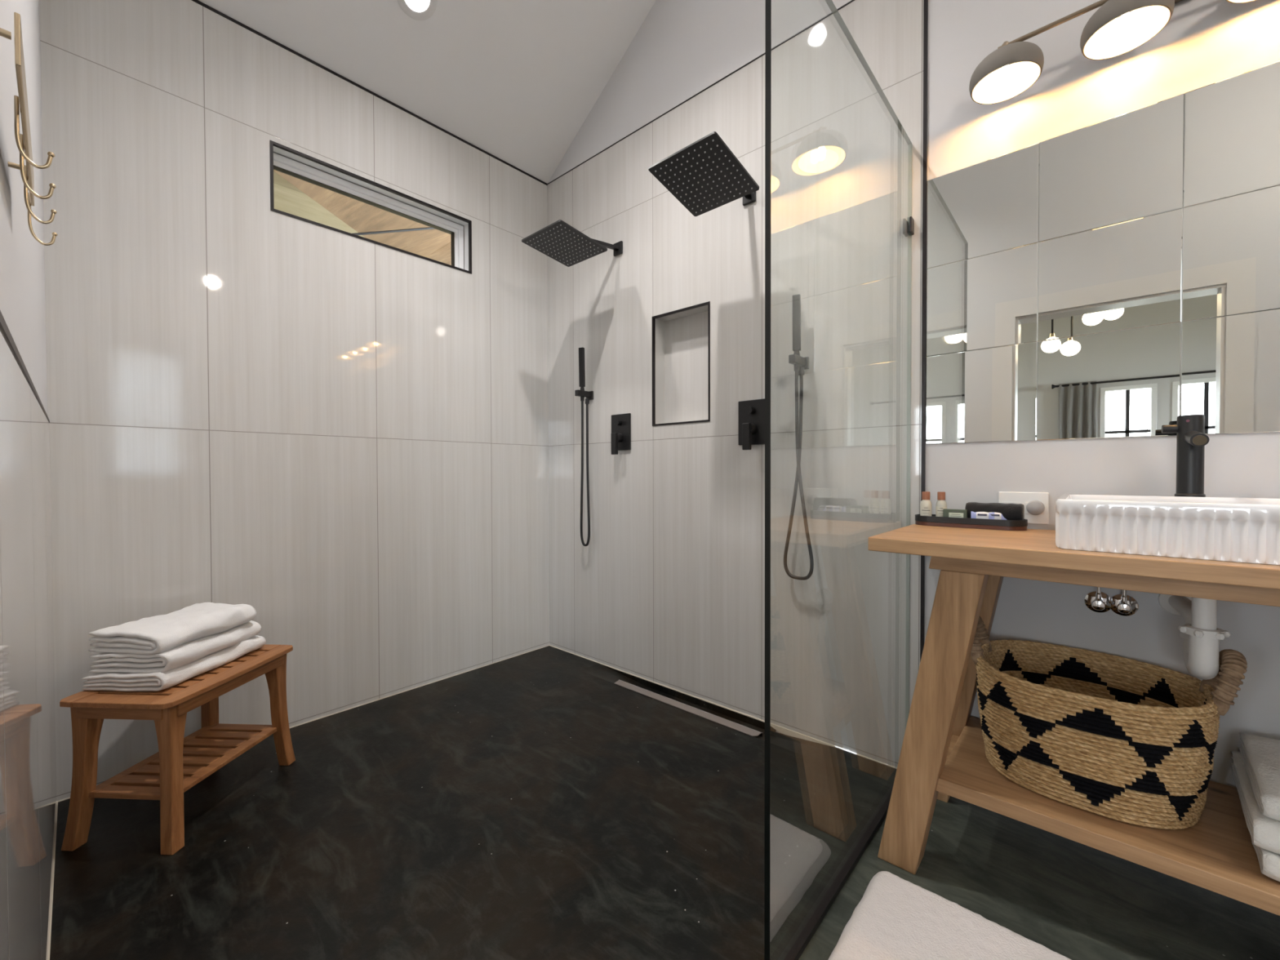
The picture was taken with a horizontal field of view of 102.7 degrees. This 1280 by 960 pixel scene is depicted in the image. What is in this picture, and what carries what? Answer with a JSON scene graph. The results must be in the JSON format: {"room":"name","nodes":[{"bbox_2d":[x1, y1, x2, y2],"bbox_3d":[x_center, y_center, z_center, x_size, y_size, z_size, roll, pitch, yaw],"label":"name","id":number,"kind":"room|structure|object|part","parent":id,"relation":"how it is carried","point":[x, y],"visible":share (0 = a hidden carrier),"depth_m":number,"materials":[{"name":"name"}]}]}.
{"room":"bathroom","nodes":[
{"label":"bathroom","id":0,"kind":"room"},
{"bbox_2d":[0,0,56,959],"bbox_3d":[-0.329,-1.264,0.122,4.301,4.637,0.124,1,1,42],"label":"wall","id":1,"kind":"structure","parent":0,"point":[28,760],"depth_m":0.79,"materials":[{"name":"tile"}]},
{"bbox_2d":[0,310,49,422],"bbox_3d":[-1.140,-0.179,0.953,2.000,0.015,0.010,1,1,42],"label":"trim","id":2,"kind":"structure","parent":1,"relation":"attached to","point":[3,326],"depth_m":0.70,"materials":[{"name":"black metal"}]},
{"bbox_2d":[0,12,57,245],"bbox_3d":[-0.751,-0.401,0.626,0.398,0.104,0.047,1,1,42],"label":"hook rack","id":3,"kind":"object","parent":1,"relation":"attached to","point":[20,102],"visible":1,"depth_m":0.58,"materials":[{"name":"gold metal"}]},
{"bbox_3d":[-0.750,-0.428,0.625,0.395,0.050,0.004,1,1,41],"label":"rail","id":4,"kind":"part","parent":3,"relation":"part of","materials":[{"name":"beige metal"}]},
{"bbox_2d":[47,800,57,959],"bbox_3d":[-1.135,1.043,0.974,2.000,0.009,0.008,1,1,42],"label":"trim","id":5,"kind":"structure","parent":1,"relation":"attached to","point":[53,872],"depth_m":1.30,"materials":[{"name":"beige"}]},
{"bbox_2d":[39,0,549,800],"bbox_3d":[-1.328,-0.357,2.349,0.140,2.824,2.440,1,1,42],"label":"wall","id":6,"kind":"structure","parent":0,"point":[341,438],"depth_m":2.06,"materials":[{"name":"tile"}]},
{"bbox_2d":[57,644,549,802],"bbox_3d":[-1.214,1.025,2.386,0.002,0.007,1.987,1,1,42],"label":"trim","id":7,"kind":"structure","parent":6,"relation":"attached to","point":[548,645],"depth_m":2.45,"materials":[{"name":"beige"}]},
{"bbox_2d":[273,152,463,269],"bbox_3d":[-1.269,-1.217,2.440,0.063,0.286,0.894,1,1,42],"label":"window","id":8,"kind":"structure","parent":6,"relation":"in","point":[282,164],"depth_m":2.43,"materials":[{"name":"white plastic"}]},
{"bbox_2d":[191,0,547,185],"bbox_3d":[-1.220,-1.770,2.345,0.004,0.010,1.987,1,1,42],"label":"trim","id":9,"kind":"structure","parent":6,"relation":"attached to","point":[201,3],"depth_m":2.27,"materials":[{"name":"black metal"}]},
{"bbox_2d":[269,140,471,274],"bbox_3d":[-1.194,-1.230,2.390,0.015,0.280,0.888,1,1,42],"label":"trim","id":10,"kind":"structure","parent":6,"relation":"attached to","point":[273,144],"depth_m":2.31,"materials":[{"name":"black metal"}]},
{"bbox_2d":[273,146,468,271],"bbox_3d":[-1.218,-1.230,2.412,0.047,0.273,0.881,1,1,42],"label":"trim","id":11,"kind":"structure","parent":6,"relation":"attached to","point":[276,149],"depth_m":2.42,"materials":[{"name":"white plastic"}]},
{"bbox_2d":[198,0,656,183],"bbox_3d":[0.324,-2.656,0.839,4.580,1.978,2.440,1,1,42],"label":"ceiling","id":12,"kind":"structure","parent":0,"point":[517,81],"depth_m":2.42,"materials":[{"name":"white paint"}]},
{"bbox_2d":[397,0,437,20],"bbox_3d":[-0.930,-2.015,2.129,0.138,0.094,0.164,1,1,42],"label":"recessed light","id":13,"kind":"object","parent":12,"relation":"in","point":[418,13],"visible":1,"depth_m":2.17,"materials":[{"name":"grey paint"}]},
{"bbox_2d":[49,645,1279,959],"bbox_3d":[0.340,1.058,0.900,4.300,0.032,2.140,1,1,42],"label":"floor","id":14,"kind":"structure","parent":0,"point":[534,805],"depth_m":1.41,"materials":[{"name":"concrete"}]},
{"bbox_2d":[59,644,295,855],"bbox_3d":[-1.445,0.823,1.654,0.344,0.425,0.486,0,1,3],"label":"shower bench","id":15,"kind":"object","parent":14,"relation":"on","point":[180,763],"visible":0.8,"depth_m":1.47,"materials":[{"name":"brown wood"}]},
{"bbox_3d":[-1.584,0.835,1.465,0.075,0.408,0.075,0,1,3],"label":"leg","id":16,"kind":"part","parent":15,"relation":"part of","materials":[{"name":"brown wood"}]},
{"bbox_3d":[-1.328,0.834,1.451,0.075,0.408,0.075,0,1,3],"label":"leg","id":17,"kind":"part","parent":15,"relation":"part of","materials":[{"name":"brown wood"}]},
{"bbox_2d":[80,635,266,691],"bbox_3d":[-1.486,0.581,1.669,0.265,0.056,0.387,0,1,3],"label":"folded towel","id":18,"kind":"object","parent":15,"relation":"on","point":[108,681],"visible":0.62,"depth_m":1.49,"materials":[{"name":"white fabric"}]},
{"bbox_2d":[88,620,261,672],"bbox_3d":[-1.482,0.530,1.664,0.252,0.063,0.356,0,1,1],"label":"folded towel","id":19,"kind":"object","parent":18,"relation":"on","point":[182,655],"visible":0.67,"depth_m":1.51,"materials":[{"name":"white fabric"}]},
{"bbox_2d":[88,602,256,654],"bbox_3d":[-1.487,0.469,1.658,0.246,0.073,0.339,0,1,5],"label":"folded towel","id":20,"kind":"object","parent":19,"relation":"on","point":[155,634],"visible":1,"depth_m":1.57,"materials":[{"name":"white fabric"}]},
{"bbox_3d":[-1.446,0.619,1.651,0.344,0.016,0.486,0,1,3],"label":"seat","id":21,"kind":"part","parent":15,"relation":"part of","materials":[{"name":"brown wood"}]},
{"bbox_2d":[88,723,276,799],"bbox_3d":[-1.445,0.897,1.655,0.268,0.014,0.408,0,1,3],"label":"slatted shelf","id":22,"kind":"object","parent":15,"relation":"attached to","point":[209,748],"depth_m":1.62,"materials":[{"name":"brown wood"}]},
{"bbox_3d":[-1.562,0.829,1.858,0.075,0.408,0.075,0,1,3],"label":"leg","id":23,"kind":"part","parent":15,"relation":"part of","materials":[{"name":"brown wood"}]},
{"bbox_3d":[-1.306,0.828,1.844,0.075,0.408,0.075,0,1,3],"label":"leg","id":24,"kind":"part","parent":15,"relation":"part of","materials":[{"name":"brown wood"}]},
{"bbox_2d":[614,679,762,737],"bbox_3d":[0.179,1.026,2.317,0.806,0.016,0.049,1,1,42],"label":"linear drain","id":25,"kind":"object","parent":14,"relation":"on","point":[732,725],"visible":1,"depth_m":2.27,"materials":[{"name":"silver metal"}]},
{"bbox_2d":[764,0,914,959],"bbox_3d":[0.594,-0.059,1.398,0.028,2.187,1.030,1,1,42],"label":"shower door frame","id":26,"kind":"structure","parent":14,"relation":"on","point":[793,950],"depth_m":1.16,"materials":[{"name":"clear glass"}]},
{"bbox_2d":[827,871,1071,959],"bbox_3d":[0.752,1.026,0.850,0.860,0.030,0.597,1,1,42],"label":"bath mat","id":27,"kind":"object","parent":14,"relation":"on","point":[895,917],"visible":1,"depth_m":1.14,"materials":[{"name":"white fabric"}]},
{"bbox_2d":[867,524,1279,915],"bbox_3d":[1.254,0.595,1.154,1.254,0.882,0.526,1,1,42],"label":"table","id":28,"kind":"object","parent":14,"relation":"on","point":[942,756],"visible":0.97,"depth_m":1.24,"materials":[{"name":"brown wood"}]},
{"bbox_3d":[0.768,0.630,1.348,0.240,0.808,0.090,1,1,42],"label":"leg","id":29,"kind":"part","parent":28,"relation":"part of","materials":[{"name":"brown wood"}]},
{"bbox_3d":[1.027,0.625,1.639,0.240,0.808,0.088,1,1,42],"label":"leg","id":30,"kind":"part","parent":28,"relation":"part of","materials":[{"name":"brown wood"}]},
{"bbox_2d":[915,514,1027,530],"bbox_3d":[1.037,0.132,1.617,0.301,0.031,0.100,1,1,42],"label":"tray","id":31,"kind":"object","parent":28,"relation":"on","point":[976,523],"visible":0.94,"depth_m":1.57,"materials":[{"name":"black wood"}]},
{"bbox_2d":[920,491,931,515],"bbox_3d":[0.947,0.085,1.693,0.034,0.092,0.034,1,1,42],"label":"toiletry bottle","id":32,"kind":"object","parent":31,"relation":"on","point":[926,504],"visible":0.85,"depth_m":1.68,"materials":[{"name":"beige plastic"}]},
{"bbox_2d":[935,491,946,516],"bbox_3d":[0.987,0.085,1.676,0.032,0.092,0.032,1,1,42],"label":"toiletry bottle","id":33,"kind":"object","parent":31,"relation":"on","point":[940,504],"visible":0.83,"depth_m":1.67,"materials":[{"name":"grey plastic"}]},
{"bbox_2d":[942,508,967,518],"bbox_3d":[0.999,0.113,1.622,0.064,0.039,0.021,1,1,38],"label":"soap box","id":34,"kind":"object","parent":31,"relation":"on","point":[946,512],"visible":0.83,"depth_m":1.61,"materials":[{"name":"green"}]},
{"bbox_2d":[970,511,994,519],"bbox_3d":[1.053,0.115,1.573,0.060,0.035,0.017,1,1,39],"label":"soap","id":35,"kind":"object","parent":31,"relation":"on","point":[984,515],"visible":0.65,"depth_m":1.57,"materials":[{"name":"blue"}]},
{"bbox_2d":[964,502,1024,519],"bbox_3d":[1.097,0.102,1.584,0.146,0.063,0.060,1,1,42],"label":"washcloth","id":36,"kind":"object","parent":31,"relation":"on","point":[1009,511],"visible":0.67,"depth_m":1.55,"materials":[{"name":"black fabric"}]},
{"bbox_2d":[990,511,1006,519],"bbox_3d":[1.082,0.115,1.560,0.060,0.035,0.017,0,1,35],"label":"soap","id":37,"kind":"object","parent":31,"relation":"on","point":[998,516],"visible":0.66,"depth_m":1.55,"materials":[{"name":"blue"}]},
{"bbox_3d":[1.113,0.212,0.992,0.980,0.036,0.030,1,1,42],"label":"rail","id":38,"kind":"part","parent":28,"relation":"part of","materials":[{"name":"brown wood"}]},
{"bbox_2d":[936,716,1279,915],"bbox_3d":[1.274,0.791,1.179,0.956,0.036,0.450,1,1,42],"label":"shelf","id":39,"kind":"object","parent":28,"relation":"attached to","point":[1217,854],"depth_m":1.14,"materials":[{"name":"brown wood"}]},
{"bbox_2d":[970,616,1247,829],"bbox_3d":[1.142,0.575,1.315,0.536,0.390,0.408,1,1,42],"label":"woven basket","id":40,"kind":"object","parent":28,"relation":"on","point":[1114,737],"visible":0.94,"depth_m":1.19,"materials":[{"name":"wicker"}]},
{"bbox_3d":[0.963,0.442,1.468,0.064,0.130,0.162,1,1,42],"label":"handle","id":41,"kind":"part","parent":40,"relation":"part of","materials":[{"name":"wicker"}]},
{"bbox_3d":[1.140,0.488,1.312,0.450,0.020,0.399,1,1,42],"label":"rim cord","id":42,"kind":"part","parent":40,"relation":"part of","materials":[{"name":"wicker"}]},
{"bbox_3d":[1.317,0.446,1.153,0.064,0.130,0.162,1,1,42],"label":"handle","id":43,"kind":"part","parent":40,"relation":"part of","materials":[{"name":"wicker"}]},
{"bbox_2d":[1055,493,1279,565],"bbox_3d":[1.256,0.098,1.151,0.482,0.112,0.433,1,1,42],"label":"vessel sink","id":44,"kind":"object","parent":28,"relation":"on","point":[1234,529],"visible":1,"depth_m":1.04,"materials":[{"name":"white ceramic"}]},
{"bbox_2d":[1161,414,1209,496],"bbox_3d":[1.329,-0.060,1.246,0.077,0.202,0.142,1,1,42],"label":"faucet","id":45,"kind":"object","parent":44,"relation":"on","point":[1192,439],"visible":1,"depth_m":1.25,"materials":[{"name":"black metal"}]},
{"bbox_3d":[1.340,-0.129,1.294,0.028,0.021,0.021,0,1,38],"label":"lever","id":46,"kind":"part","parent":45,"relation":"part of","materials":[{"name":"black metal"}]},
{"bbox_3d":[1.328,-0.099,1.222,0.033,0.043,0.097,1,1,42],"label":"spout","id":47,"kind":"part","parent":45,"relation":"part of","materials":[{"name":"black metal"}]},
{"bbox_2d":[1240,803,1279,881],"bbox_3d":[1.468,0.744,0.998,0.364,0.060,0.399,1,1,45],"label":"folded towel","id":48,"kind":"object","parent":28,"relation":"on","point":[1268,861],"visible":0.26,"depth_m":0.99,"materials":[{"name":"white fabric"}]},
{"bbox_2d":[1231,751,1279,854],"bbox_3d":[1.463,0.692,1.003,0.374,0.060,0.388,1,1,45],"label":"folded towel","id":49,"kind":"object","parent":48,"relation":"on","point":[1264,831],"visible":0.52,"depth_m":1.03,"materials":[{"name":"white fabric"}]},
{"bbox_2d":[1238,732,1279,821],"bbox_3d":[1.474,0.639,1.008,0.355,0.062,0.368,1,1,45],"label":"folded towel","id":50,"kind":"object","parent":49,"relation":"on","point":[1260,755],"visible":1,"depth_m":1.10,"materials":[{"name":"white fabric"}]},
{"bbox_2d":[546,0,1279,787],"bbox_3d":[1.092,-1.275,1.718,4.300,4.667,0.140,1,1,42],"label":"wall","id":51,"kind":"structure","parent":0,"point":[667,588],"depth_m":2.02,"materials":[{"name":"tile"}]},
{"bbox_2d":[521,219,622,266],"bbox_3d":[-0.326,-1.195,2.589,0.307,0.106,0.449,1,1,42],"label":"shower head","id":52,"kind":"object","parent":51,"relation":"attached to","point":[559,241],"visible":1,"depth_m":2.53},
{"bbox_3d":[-0.246,-1.205,2.613,0.303,0.047,0.027,-1,1,-31],"label":"arm","id":53,"kind":"part","parent":52,"relation":"part of","materials":[{"name":"black metal"}]},
{"bbox_2d":[574,346,593,546],"bbox_3d":[-0.309,-0.178,2.821,0.056,1.092,0.106,1,1,42],"label":"shower","id":54,"kind":"object","parent":51,"relation":"attached to","point":[582,393],"visible":1,"depth_m":2.82,"materials":[{"name":"black metal"}]},
{"bbox_2d":[585,398,589,404],"bbox_3d":[-0.292,-0.436,2.831,0.022,0.030,0.022,1,1,42],"label":"outlet","id":55,"kind":"object","parent":54,"relation":"attached to","point":[587,400],"depth_m":2.82,"materials":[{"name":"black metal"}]},
{"bbox_2d":[611,413,631,454],"bbox_3d":[-0.118,-0.240,2.678,0.135,0.214,0.063,1,1,42],"label":"shower valve","id":56,"kind":"object","parent":51,"relation":"attached to","point":[620,423],"visible":1,"depth_m":2.67,"materials":[{"name":"black metal"}]},
{"bbox_3d":[-0.133,-0.188,2.665,0.033,0.112,0.022,1,1,42],"label":"lever","id":57,"kind":"part","parent":56,"relation":"part of","materials":[{"name":"black metal"}]},
{"bbox_3d":[-0.116,-0.301,2.687,0.037,0.030,0.026,1,1,42],"label":"diverter knob","id":58,"kind":"part","parent":56,"relation":"part of","materials":[{"name":"black metal"}]},
{"bbox_2d":[652,301,710,426],"bbox_3d":[0.193,-0.540,2.443,0.344,0.544,0.015,1,1,42],"label":"trim","id":59,"kind":"structure","parent":51,"relation":"attached to","point":[708,304],"depth_m":2.48,"materials":[{"name":"black metal"}]},
{"bbox_2d":[604,665,775,732],"bbox_3d":[0.174,1.043,2.481,1.050,0.044,0.006,1,1,42],"label":"trim","id":60,"kind":"structure","parent":51,"relation":"attached to","point":[699,702],"depth_m":2.38,"materials":[{"name":"black metal"}]},
{"bbox_2d":[546,0,854,184],"bbox_3d":[0.204,-1.775,2.407,2.050,0.004,0.008,1,1,42],"label":"trim","id":61,"kind":"structure","parent":51,"relation":"attached to","point":[851,1],"depth_m":2.29,"materials":[{"name":"black metal"}]},
{"bbox_2d":[648,131,759,216],"bbox_3d":[0.304,-1.169,2.000,0.311,0.138,0.491,1,1,42],"label":"shower head","id":62,"kind":"object","parent":51,"relation":"attached to","point":[704,175],"visible":1,"depth_m":1.92},
{"bbox_2d":[549,644,897,768],"bbox_3d":[0.206,1.029,2.449,2.040,0.026,0.004,1,1,42],"label":"trim","id":63,"kind":"structure","parent":51,"relation":"attached to","point":[784,731],"depth_m":2.11,"materials":[{"name":"beige"}]},
{"bbox_2d":[737,398,764,449],"bbox_3d":[0.463,-0.234,2.161,0.135,0.214,0.063,1,1,42],"label":"shower valve","id":64,"kind":"object","parent":51,"relation":"attached to","point":[751,413],"visible":0.92,"depth_m":2.16,"materials":[{"name":"black metal"}]},
{"bbox_3d":[0.448,-0.182,2.147,0.033,0.112,0.022,1,1,42],"label":"lever","id":65,"kind":"part","parent":64,"relation":"part of","materials":[{"name":"black metal"}]},
{"bbox_3d":[0.465,-0.295,2.170,0.037,0.030,0.026,1,1,42],"label":"diverter knob","id":66,"kind":"part","parent":64,"relation":"part of","materials":[{"name":"black metal"}]},
{"bbox_2d":[783,293,813,580],"bbox_3d":[0.621,-0.161,2.001,0.095,1.107,0.105,0,1,3],"label":"shower","id":67,"kind":"object","parent":51,"relation":"attached to","point":[801,363],"visible":1,"depth_m":1.98,"materials":[{"name":"black metal"}]},
{"bbox_2d":[798,366,804,375],"bbox_3d":[0.633,-0.427,2.007,0.022,0.030,0.022,1,1,42],"label":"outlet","id":68,"kind":"object","parent":67,"relation":"attached to","point":[801,372],"depth_m":2.00,"materials":[{"name":"black metal"}]},
{"bbox_2d":[920,0,928,662],"bbox_3d":[0.970,-0.369,1.748,0.012,2.794,0.008,1,1,42],"label":"trim","id":69,"kind":"structure","parent":51,"relation":"attached to","point":[926,2],"depth_m":1.74,"materials":[{"name":"black metal"}]},
{"bbox_2d":[925,342,1037,444],"bbox_3d":[1.087,-0.270,1.646,0.299,0.297,0.004,1,1,42],"label":"tile","id":70,"kind":"structure","parent":51,"relation":"attached to","point":[984,395],"depth_m":1.64,"materials":[{"name":"silver metal"}]},
{"bbox_2d":[925,242,1038,356],"bbox_3d":[1.087,-0.567,1.642,0.299,0.297,0.004,1,1,42],"label":"tile","id":71,"kind":"structure","parent":51,"relation":"attached to","point":[990,300],"depth_m":1.63,"materials":[{"name":"silver metal"}]},
{"bbox_2d":[926,142,1039,268],"bbox_3d":[1.086,-0.865,1.637,0.299,0.297,0.004,1,1,42],"label":"tile","id":72,"kind":"structure","parent":51,"relation":"attached to","point":[991,206],"depth_m":1.63,"materials":[{"name":"silver metal"}]},
{"bbox_2d":[998,491,1048,524],"bbox_3d":[1.176,0.085,1.571,0.124,0.096,0.008,1,1,42],"label":"wall outlet","id":73,"kind":"object","parent":51,"relation":"attached to","point":[1004,497],"visible":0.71,"depth_m":1.56,"materials":[{"name":"white plastic"}]},
{"bbox_2d":[1001,502,1021,503],"bbox_3d":[1.153,0.085,1.588,0.048,0.034,0.001,1,1,42],"label":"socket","id":74,"kind":"object","parent":73,"relation":"attached to","point":[1002,502],"depth_m":1.59,"materials":[{"name":"white plastic"}]},
{"bbox_2d":[1025,502,1044,514],"bbox_3d":[1.196,0.086,1.549,0.048,0.034,0.001,1,1,42],"label":"socket","id":75,"kind":"object","parent":73,"relation":"attached to","point":[1026,503],"depth_m":1.56,"materials":[{"name":"white plastic"}]},
{"bbox_2d":[1026,500,1044,515],"bbox_3d":[1.189,0.084,1.539,0.044,0.044,0.024,1,1,42],"label":"night light","id":76,"kind":"object","parent":73,"relation":"attached to","point":[1033,507],"visible":1,"depth_m":1.53,"materials":[{"name":"grey plastic"}]},
{"bbox_2d":[1084,586,1111,612],"bbox_3d":[1.291,0.279,1.426,0.060,0.200,0.094,0,1,28],"label":"supply valve","id":77,"kind":"object","parent":51,"relation":"attached to","point":[1097,601],"visible":0.64,"depth_m":1.44,"materials":[{"name":"silver metal"}]},
{"bbox_3d":[1.275,0.348,1.422,0.030,0.030,0.013,1,1,42],"label":"handle","id":78,"kind":"part","parent":77,"relation":"part of","materials":[{"name":"silver metal"}]},
{"bbox_2d":[1036,322,1181,439],"bbox_3d":[1.312,-0.268,1.447,0.299,0.297,0.004,1,1,42],"label":"mirror","id":79,"kind":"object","parent":51,"relation":"attached to","point":[1124,383],"depth_m":1.44,"materials":[{"name":"silver metal"}]},
{"bbox_2d":[1037,208,1182,342],"bbox_3d":[1.311,-0.565,1.442,0.299,0.297,0.004,1,1,42],"label":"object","id":80,"kind":"structure","parent":51,"relation":"attached to","point":[1126,275],"depth_m":1.43,"materials":[{"name":"silver metal"}]},
{"bbox_2d":[1038,93,1184,242],"bbox_3d":[1.310,-0.863,1.438,0.299,0.297,0.004,1,1,42],"label":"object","id":81,"kind":"structure","parent":51,"relation":"attached to","point":[1129,166],"depth_m":1.43,"materials":[{"name":"silver metal"}]},
{"bbox_2d":[968,0,1256,104],"bbox_3d":[1.362,-1.259,1.250,0.943,0.204,0.199,1,1,42],"label":"vanity light","id":82,"kind":"object","parent":51,"relation":"attached to","point":[1118,27],"visible":1,"depth_m":1.41,"materials":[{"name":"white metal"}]},
{"bbox_3d":[1.070,-1.187,1.498,0.031,0.055,0.031,1,1,42],"label":"light bulb","id":83,"kind":"part","parent":82,"relation":"part of","materials":[{"name":"white glass"}]},
{"bbox_3d":[1.070,-1.202,1.498,0.178,0.084,0.178,1,1,42],"label":"lamp shade","id":84,"kind":"part","parent":82,"relation":"part of","materials":[{"name":"grey paint"}]},
{"bbox_3d":[1.260,-1.185,1.329,0.031,0.055,0.031,1,1,42],"label":"light bulb","id":85,"kind":"part","parent":82,"relation":"part of","materials":[{"name":"white glass"}]},
{"bbox_3d":[1.260,-1.200,1.328,0.178,0.084,0.178,1,1,42],"label":"lamp shade","id":86,"kind":"part","parent":82,"relation":"part of","materials":[{"name":"grey paint"}]},
{"bbox_3d":[1.451,-1.199,1.159,0.178,0.084,0.178,1,1,42],"label":"lamp shade","id":87,"kind":"part","parent":82,"relation":"part of","materials":[{"name":"grey paint"}]},
{"bbox_2d":[1111,589,1138,616],"bbox_3d":[1.330,0.280,1.391,0.060,0.200,0.094,0,1,28],"label":"supply valve","id":88,"kind":"object","parent":51,"relation":"attached to","point":[1122,604],"visible":0.69,"depth_m":1.41,"materials":[{"name":"silver metal"}]},
{"bbox_3d":[1.314,0.349,1.388,0.030,0.030,0.013,1,1,42],"label":"handle","id":89,"kind":"part","parent":88,"relation":"part of","materials":[{"name":"silver metal"}]},
{"bbox_2d":[1158,593,1231,679],"bbox_3d":[1.340,0.319,1.240,0.082,0.278,0.295,1,1,38],"label":"trap","id":90,"kind":"object","parent":51,"relation":"attached to","point":[1200,633],"visible":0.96,"depth_m":1.15,"materials":[{"name":"white plastic"}]},
{"bbox_3d":[1.373,0.335,1.284,0.043,0.067,0.185,0,1,35],"label":"wall arm","id":91,"kind":"part","parent":90,"relation":"part of","materials":[{"name":"white plastic"}]},
{"bbox_2d":[1180,308,1279,434],"bbox_3d":[1.536,-0.265,1.247,0.299,0.297,0.004,1,1,42],"label":"tile","id":92,"kind":"structure","parent":51,"relation":"attached to","point":[1230,375],"depth_m":1.28,"materials":[{"name":"silver metal"}]},
{"bbox_2d":[1181,185,1279,322],"bbox_3d":[1.535,-0.563,1.243,0.299,0.297,0.004,1,1,42],"label":"tile","id":93,"kind":"structure","parent":51,"relation":"attached to","point":[1231,247],"depth_m":1.28,"materials":[{"name":"silver metal"}]},
{"bbox_2d":[1182,60,1279,208],"bbox_3d":[1.534,-0.860,1.238,0.299,0.297,0.004,1,1,42],"label":"tile","id":94,"kind":"structure","parent":51,"relation":"attached to","point":[1232,125],"depth_m":1.28,"materials":[{"name":"silver metal"}]},
{"label":"outside","id":95,"kind":"structure","parent":0,"visible":0},
{"bbox_2d":[273,170,364,237],"bbox_3d":[-2.092,-1.275,2.465,0.050,0.800,1.420,1,1,42],"label":"boards","id":96,"kind":"object","parent":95,"point":[287,198],"visible":0.13,"depth_m":2.73,"materials":[{"name":"beige wood"}]},
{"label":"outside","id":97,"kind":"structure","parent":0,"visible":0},
{"bbox_2d":[273,169,451,265],"bbox_3d":[-2.556,-1.949,3.523,3.240,0.320,5.200,1,1,42],"label":"porch roof","id":98,"kind":"structure","parent":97,"point":[362,217],"depth_m":3.82,"materials":[{"name":"brown wood"}]},
{"bbox_2d":[352,226,435,235],"bbox_3d":[-1.359,-1.619,3.186,0.014,0.467,0.807,1,1,42],"label":"rod","id":99,"kind":"object","parent":98,"relation":"attached to","point":[427,228],"visible":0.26,"depth_m":3.05,"materials":[{"name":"black metal"}]}
]}

